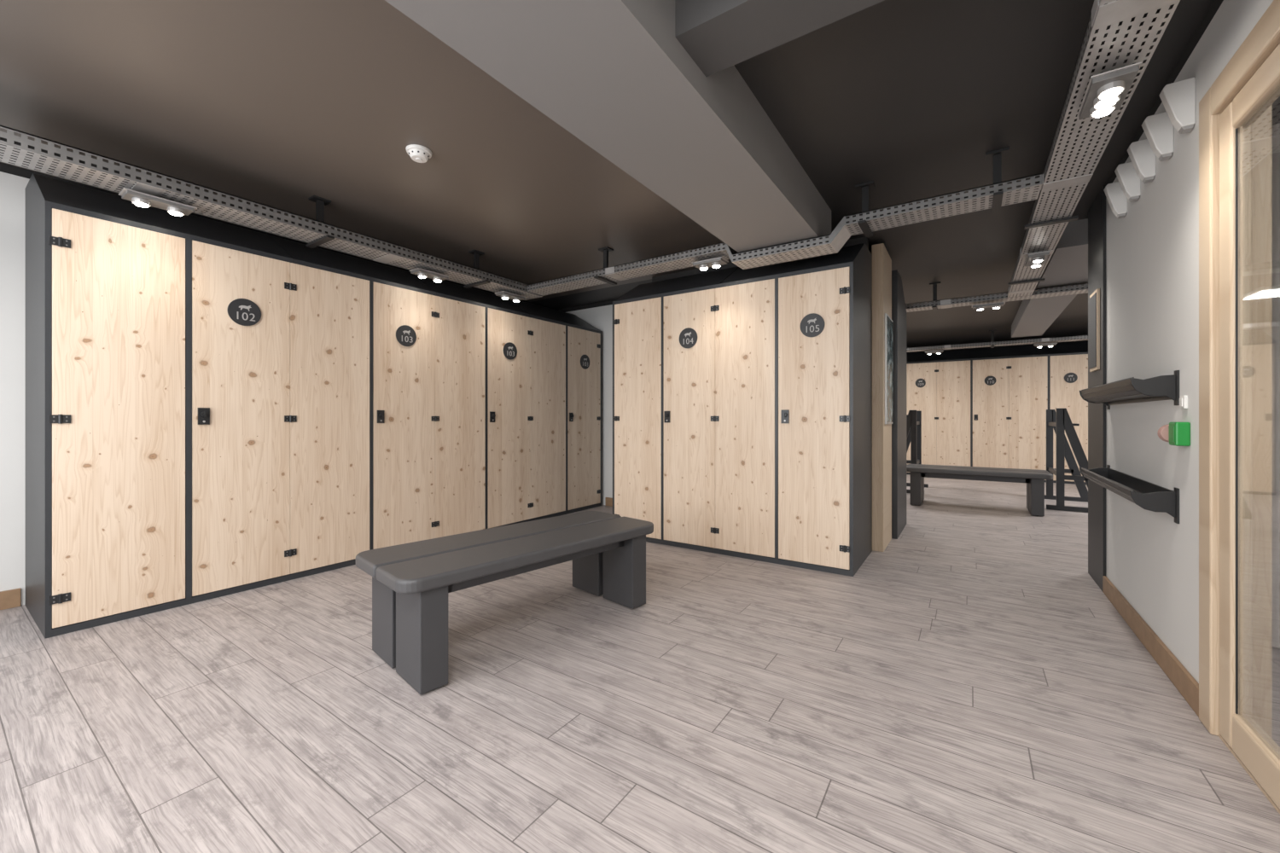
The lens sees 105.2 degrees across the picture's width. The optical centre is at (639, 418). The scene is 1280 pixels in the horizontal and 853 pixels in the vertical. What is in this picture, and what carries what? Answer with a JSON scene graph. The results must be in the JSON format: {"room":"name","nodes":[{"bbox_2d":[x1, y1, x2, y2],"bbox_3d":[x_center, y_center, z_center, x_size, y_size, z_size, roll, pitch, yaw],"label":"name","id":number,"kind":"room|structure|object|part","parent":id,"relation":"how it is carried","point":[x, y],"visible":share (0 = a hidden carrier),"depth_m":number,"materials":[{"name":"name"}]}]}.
{"room":"changing room","nodes":[
{"label":"changing room","id":0,"kind":"room"},
{"bbox_2d":[0,162,558,605],"bbox_3d":[-2.845,-0.175,3.740,0.100,2.450,6.420,0,0,34],"label":"wall","id":1,"kind":"structure","parent":0,"point":[14,180],"depth_m":2.71,"materials":[{"name":"paint"}]},
{"bbox_2d":[0,587,21,610],"bbox_3d":[-3.996,1.000,1.929,0.016,0.100,1.930,0,0,34],"label":"baseboard","id":2,"kind":"structure","parent":1,"relation":"attached to","point":[12,598],"depth_m":2.70,"materials":[{"name":"brown wood"}]},
{"bbox_2d":[558,300,614,505],"bbox_3d":[0.544,-0.175,5.278,3.800,2.450,0.080,0,0,34],"label":"wall","id":3,"kind":"structure","parent":0,"point":[598,315],"depth_m":5.88,"materials":[{"name":"paint"}]},
{"bbox_2d":[605,497,612,506],"bbox_3d":[-0.009,1.000,5.593,0.970,0.100,0.016,0,0,34],"label":"baseboard","id":4,"kind":"structure","parent":3,"relation":"attached to","point":[608,501],"depth_m":5.83,"materials":[{"name":"brown wood"}]},
{"bbox_2d":[0,0,1214,348],"bbox_3d":[2.159,-1.450,4.273,7.800,0.100,12.900,0,0,34],"label":"ceiling","id":5,"kind":"structure","parent":0,"point":[279,104],"depth_m":2.32,"materials":[{"name":"paint"}]},
{"bbox_2d":[0,124,542,300],"bbox_3d":[-2.371,-1.261,2.654,0.300,0.278,4.850,0,0,34],"label":"cable tray","id":6,"kind":"object","parent":5,"relation":"hanging from","point":[22,152],"visible":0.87,"depth_m":2.71,"materials":[{"name":"metal"}]},
{"bbox_2d":[118,187,197,215],"bbox_3d":[-2.469,-1.093,2.510,0.120,0.053,0.270,0,0,34],"label":"spotlight","id":7,"kind":"object","parent":6,"relation":"attached to","point":[139,199],"visible":1,"depth_m":2.48,"materials":[{"name":"metal"}]},
{"bbox_2d":[408,267,449,282],"bbox_3d":[-1.619,-1.093,3.770,0.120,0.053,0.270,0,0,34],"label":"spotlight","id":8,"kind":"object","parent":6,"relation":"attached to","point":[421,273],"visible":1,"depth_m":3.72,"materials":[{"name":"metal"}]},
{"bbox_2d":[494,290,526,302],"bbox_3d":[-1.171,-1.093,4.433,0.120,0.053,0.270,0,0,34],"label":"spotlight","id":9,"kind":"object","parent":6,"relation":"attached to","point":[504,295],"visible":1,"depth_m":4.38,"materials":[{"name":"metal"}]},
{"bbox_2d":[405,144,431,162],"bbox_3d":[-1.158,-1.375,2.563,0.127,0.050,0.127,0,0,34],"label":"smoke detector","id":10,"kind":"object","parent":5,"relation":"attached to","point":[419,154],"visible":1,"depth_m":2.53,"materials":[{"name":"white plastic"}]},
{"bbox_2d":[384,0,831,261],"bbox_3d":[-0.340,-1.260,1.351,0.525,0.280,5.060,0,0,34],"label":"ceiling beam","id":11,"kind":"structure","parent":5,"relation":"attached to","point":[616,75],"depth_m":1.77,"materials":[{"name":"grey paint"}]},
{"bbox_2d":[527,242,730,296],"bbox_3d":[-0.161,-1.266,3.969,1.945,0.268,0.260,0,0,34],"label":"cable tray","id":12,"kind":"object","parent":5,"relation":"hanging from","point":[607,274],"visible":0.97,"depth_m":3.89,"materials":[{"name":"metal"}]},
{"bbox_2d":[691,256,728,270],"bbox_3d":[0.504,-1.103,3.520,0.240,0.053,0.120,0,0,34],"label":"spotlight","id":13,"kind":"object","parent":12,"relation":"attached to","point":[717,262],"visible":1,"depth_m":3.48,"materials":[{"name":"metal"}]},
{"bbox_2d":[724,215,850,269],"bbox_3d":[0.960,-1.131,3.212,0.820,0.147,0.200,0,0,34],"label":"cable tray","id":14,"kind":"object","parent":5,"relation":"hanging from","point":[840,235],"visible":1,"depth_m":3.15,"materials":[{"name":"metal"}]},
{"bbox_2d":[844,146,1041,237],"bbox_3d":[1.655,-1.266,2.744,0.915,0.268,0.260,0,0,34],"label":"cable tray","id":15,"kind":"object","parent":5,"relation":"hanging from","point":[994,196],"visible":1,"depth_m":2.67,"materials":[{"name":"metal"}]},
{"bbox_2d":[905,282,1087,312],"bbox_3d":[3.612,-1.266,4.729,5.501,0.268,0.240,0,0,34],"label":"cable tray","id":16,"kind":"object","parent":5,"relation":"hanging from","point":[944,304],"visible":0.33,"depth_m":4.79,"materials":[{"name":"metal"}]},
{"bbox_2d":[971,302,1005,310],"bbox_3d":[3.452,-1.103,4.849,0.270,0.053,0.120,0,0,34],"label":"spotlight","id":17,"kind":"object","parent":16,"relation":"attached to","point":[994,305],"visible":1,"depth_m":4.81,"materials":[{"name":"metal"}]},
{"bbox_2d":[906,329,1087,352],"bbox_3d":[5.617,-1.266,7.791,5.600,0.268,0.260,0,0,34],"label":"cable tray","id":18,"kind":"object","parent":5,"relation":"hanging from","point":[1043,340],"visible":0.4,"depth_m":7.71,"materials":[{"name":"metal"}]},
{"bbox_2d":[925,350,943,354],"bbox_3d":[4.954,-1.103,8.238,0.270,0.053,0.120,0,0,34],"label":"spotlight","id":19,"kind":"object","parent":18,"relation":"attached to","point":[932,352],"visible":1,"depth_m":8.20,"materials":[{"name":"metal"}]},
{"bbox_2d":[1033,343,1057,348],"bbox_3d":[6.156,-1.103,7.428,0.270,0.053,0.120,0,0,34],"label":"spotlight","id":20,"kind":"object","parent":18,"relation":"attached to","point":[1050,345],"visible":1,"depth_m":7.39,"materials":[{"name":"metal"}]},
{"bbox_2d":[1011,218,1087,337],"bbox_3d":[4.467,-1.310,5.370,0.360,0.180,4.700,0,0,34],"label":"ceiling beam","id":21,"kind":"structure","parent":5,"relation":"attached to","point":[1067,264],"depth_m":4.30,"materials":[{"name":"grey paint"}]},
{"bbox_2d":[1007,0,1180,297],"bbox_3d":[1.523,-1.266,1.560,0.240,0.268,7.390,0,0,34],"label":"cable tray","id":22,"kind":"object","parent":5,"relation":"hanging from","point":[1109,21],"visible":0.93,"depth_m":1.92,"materials":[{"name":"metal"}]},
{"bbox_2d":[1024,250,1050,267],"bbox_3d":[2.784,-1.103,3.430,0.120,0.053,0.270,0,0,34],"label":"spotlight","id":23,"kind":"object","parent":22,"relation":"attached to","point":[1033,260],"visible":1,"depth_m":3.36,"materials":[{"name":"metal"}]},
{"bbox_2d":[1076,61,1141,119],"bbox_3d":[1.604,-1.103,1.680,0.120,0.053,0.260,0,0,34],"label":"spotlight","id":24,"kind":"object","parent":22,"relation":"attached to","point":[1106,92],"visible":1,"depth_m":1.64,"materials":[{"name":"metal"}]},
{"bbox_2d":[0,474,1279,852],"bbox_3d":[2.159,1.100,4.273,7.800,0.100,12.900,0,0,34],"label":"floor","id":25,"kind":"structure","parent":0,"point":[972,687],"depth_m":1.71,"materials":[{"name":"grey wood"}]},
{"bbox_2d":[25,173,601,639],"bbox_3d":[-1.936,-0.119,4.279,0.776,2.338,4.240,0,0,34],"label":"lockers","id":26,"kind":"object","parent":25,"relation":"on","point":[214,409],"visible":0.98,"depth_m":2.98,"materials":[{"name":"wood"}]},
{"bbox_2d":[355,511,653,694],"bbox_3d":[-0.584,0.823,2.469,0.580,0.455,1.400,0,0,44],"label":"bench","id":27,"kind":"object","parent":25,"relation":"on","point":[412,583],"visible":1,"depth_m":2.16,"materials":[{"name":"painted wood"}]},
{"bbox_2d":[612,243,872,576],"bbox_3d":[0.780,-0.119,4.084,1.995,2.338,0.776,0,0,34],"label":"lockers","id":28,"kind":"object","parent":25,"relation":"on","point":[742,398],"visible":0.98,"depth_m":3.65,"materials":[{"name":"wood"}]},
{"bbox_2d":[871,243,891,552],"bbox_3d":[2.009,-0.160,4.055,0.085,2.420,0.500,0,0,34],"label":"wooden end panel","id":29,"kind":"object","parent":25,"relation":"on","point":[881,261],"visible":0.96,"depth_m":3.85,"materials":[{"name":"brown wood"}]},
{"bbox_2d":[884,313,892,424],"bbox_3d":[2.054,-0.390,4.031,0.016,0.880,0.380,0,0,34],"label":"map","id":30,"kind":"object","parent":29,"relation":"attached to","point":[888,322],"visible":1,"depth_m":3.96,"materials":[{"name":"paper"}]},
{"bbox_2d":[891,269,906,539],"bbox_3d":[1.610,-0.119,5.123,2.020,2.338,0.776,0,0,34],"label":"lockers","id":31,"kind":"object","parent":25,"relation":"on","point":[898,310],"visible":0.03,"depth_m":4.33,"materials":[{"name":"laminate"}]},
{"bbox_2d":[906,410,928,494],"bbox_3d":[3.911,0.470,7.193,0.520,1.160,0.840,0,0,34],"label":"stand","id":32,"kind":"object","parent":25,"relation":"on","point":[913,420],"visible":0.52,"depth_m":6.81,"materials":[{"name":"metal"}]},
{"bbox_2d":[906,464,1053,516],"bbox_3d":[3.911,0.823,5.745,1.400,0.455,0.580,0,0,34],"label":"bench","id":33,"kind":"object","parent":25,"relation":"on","point":[1034,480],"visible":0.92,"depth_m":5.54,"materials":[{"name":"dark grey painted wood"}]},
{"bbox_2d":[906,339,1087,484],"bbox_3d":[6.421,-0.119,8.518,5.240,2.338,0.776,0,0,34],"label":"lockers","id":34,"kind":"object","parent":25,"relation":"on","point":[982,407],"visible":0.41,"depth_m":8.35,"materials":[{"name":"laminate"}]},
{"bbox_2d":[1044,408,1087,512],"bbox_3d":[5.154,0.470,5.871,0.520,1.160,0.940,0,0,34],"label":"stand","id":35,"kind":"object","parent":25,"relation":"on","point":[1060,421],"visible":0.85,"depth_m":5.57,"materials":[{"name":"metal"}]},
{"bbox_2d":[1219,734,1279,814],"bbox_3d":[1.654,1.045,1.128,0.120,0.010,1.080,0,0,34],"label":"threshold","id":36,"kind":"object","parent":25,"relation":"on","point":[1262,790],"visible":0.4,"depth_m":1.42,"materials":[{"name":"brown wood"}]},
{"bbox_2d":[651,236,868,282],"bbox_3d":[0.961,-1.347,4.358,1.960,0.105,0.100,0,0,34],"label":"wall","id":37,"kind":"structure","parent":0,"point":[862,240],"depth_m":4.52,"materials":[{"name":"black paint"}]},
{"bbox_2d":[674,0,884,76],"bbox_3d":[0.777,-1.305,1.237,1.455,0.190,0.220,0,0,34],"label":"ceiling beam","id":38,"kind":"structure","parent":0,"point":[718,35],"depth_m":1.51,"materials":[{"name":"grey paint"}]},
{"bbox_2d":[906,335,1087,349],"bbox_3d":[6.484,-0.175,9.076,6.000,2.450,0.100,0,0,34],"label":"wall","id":39,"kind":"structure","parent":0,"point":[1085,335],"depth_m":8.93,"materials":[{"name":"paint"}]},
{"bbox_2d":[1088,14,1206,683],"bbox_3d":[2.550,-0.175,2.471,0.135,2.450,1.950,0,0,34],"label":"wall","id":40,"kind":"structure","parent":0,"point":[1153,251],"depth_m":2.18,"materials":[{"name":"paint"}]},
{"bbox_2d":[1089,288,1099,372],"bbox_3d":[2.888,-0.550,3.106,0.016,0.500,0.220,0,0,34],"label":"notice board","id":41,"kind":"object","parent":40,"relation":"attached to","point":[1095,297],"visible":1,"depth_m":3.05,"materials":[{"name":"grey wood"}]},
{"bbox_2d":[1103,181,1127,218],"bbox_3d":[2.514,-1.149,2.586,0.084,0.182,0.044,0,0,34],"label":"wall sconce","id":42,"kind":"object","parent":40,"relation":"attached to","point":[1117,200],"visible":0.85,"depth_m":2.57,"materials":[{"name":"white plastic"}]},
{"bbox_2d":[1114,162,1140,202],"bbox_3d":[2.380,-1.149,2.387,0.084,0.182,0.044,0,0,34],"label":"wall sconce","id":43,"kind":"object","parent":40,"relation":"attached to","point":[1130,183],"visible":0.84,"depth_m":2.37,"materials":[{"name":"white plastic"}]},
{"bbox_2d":[1079,465,1179,523],"bbox_3d":[2.387,0.346,2.440,0.135,0.138,1.185,0,0,34],"label":"rack","id":44,"kind":"object","parent":40,"relation":"attached to","point":[1150,497],"visible":1,"depth_m":2.15,"materials":[{"name":"black metal"}]},
{"bbox_3d":[2.390,0.342,2.441,0.130,0.097,1.120,0,0,34],"label":"curved rail","id":45,"kind":"part","parent":44,"relation":"part of","materials":[{"name":"black metal"}]},
{"bbox_2d":[1079,370,1179,409],"bbox_3d":[2.387,-0.119,2.440,0.135,0.138,1.185,0,0,34],"label":"rack","id":46,"kind":"object","parent":40,"relation":"attached to","point":[1131,390],"visible":1,"depth_m":2.10,"materials":[{"name":"black metal"}]},
{"bbox_3d":[2.390,-0.123,2.441,0.130,0.097,1.120,0,0,34],"label":"curved rail","id":47,"kind":"part","parent":46,"relation":"part of","materials":[{"name":"black metal"}]},
{"bbox_2d":[1127,139,1155,183],"bbox_3d":[2.251,-1.149,2.197,0.084,0.182,0.044,0,0,34],"label":"wall sconce","id":48,"kind":"object","parent":40,"relation":"attached to","point":[1142,156],"visible":0.87,"depth_m":2.18,"materials":[{"name":"white plastic"}]},
{"bbox_2d":[1102,576,1198,717],"bbox_3d":[2.377,1.000,2.323,0.016,0.100,1.490,0,0,34],"label":"baseboard","id":49,"kind":"structure","parent":40,"relation":"attached to","point":[1181,678],"depth_m":2.10,"materials":[{"name":"brown wood"}]},
{"bbox_2d":[1141,111,1173,161],"bbox_3d":[2.123,-1.149,2.006,0.084,0.182,0.044,0,0,34],"label":"wall sconce","id":50,"kind":"object","parent":40,"relation":"attached to","point":[1158,129],"visible":0.84,"depth_m":1.99,"materials":[{"name":"white plastic"}]},
{"bbox_2d":[1157,422,1190,446],"bbox_3d":[2.046,0.060,1.871,0.071,0.090,0.100,0,0,34],"label":"button","id":51,"kind":"object","parent":40,"relation":"attached to","point":[1177,433],"visible":1,"depth_m":1.83,"materials":[{"name":"green plastic"}]},
{"bbox_2d":[1159,76,1195,133],"bbox_3d":[1.994,-1.149,1.815,0.084,0.182,0.044,0,0,34],"label":"wall sconce","id":52,"kind":"object","parent":40,"relation":"attached to","point":[1178,98],"visible":1,"depth_m":1.79,"materials":[{"name":"white plastic"}]},
{"bbox_2d":[1179,395,1187,408],"bbox_3d":[2.068,-0.060,1.862,0.014,0.050,0.050,0,0,34],"label":"wall switch","id":53,"kind":"object","parent":40,"relation":"attached to","point":[1183,399],"visible":1,"depth_m":1.84,"materials":[{"name":"white plastic"}]},
{"bbox_2d":[1198,0,1279,736],"bbox_3d":[1.645,-0.025,1.134,0.140,2.150,1.280,0,0,34],"label":"door frame","id":54,"kind":"structure","parent":40,"relation":"attached to","point":[1264,37],"depth_m":1.62,"materials":[{"name":"brown wood"}]},
{"bbox_2d":[1219,43,1279,809],"bbox_3d":[1.623,0.022,1.149,0.054,2.035,1.070,0,0,34],"label":"door","id":55,"kind":"structure","parent":40,"relation":"in","point":[1259,136],"depth_m":1.44,"materials":[{"name":"brown wood"}]},
{"bbox_2d":[1235,128,1238,714],"bbox_3d":[1.568,0.010,1.151,0.053,1.820,0.943,0,0,35],"label":"door frame","id":56,"kind":"structure","parent":55,"relation":"attached to","point":[1236,129],"depth_m":1.52,"materials":[{"name":"wood"}]},
{"bbox_3d":[1.623,0.022,1.149,0.054,2.035,1.070,0,0,34],"label":"sash","id":57,"kind":"part","parent":55,"relation":"part of","materials":[{"name":"beige wood"}]},
{"bbox_2d":[1206,0,1273,92],"bbox_3d":[1.654,-1.250,1.128,0.120,0.300,1.280,0,0,34],"label":"wall","id":58,"kind":"structure","parent":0,"point":[1229,22],"depth_m":1.56,"materials":[{"name":"white paint"}]}
]}

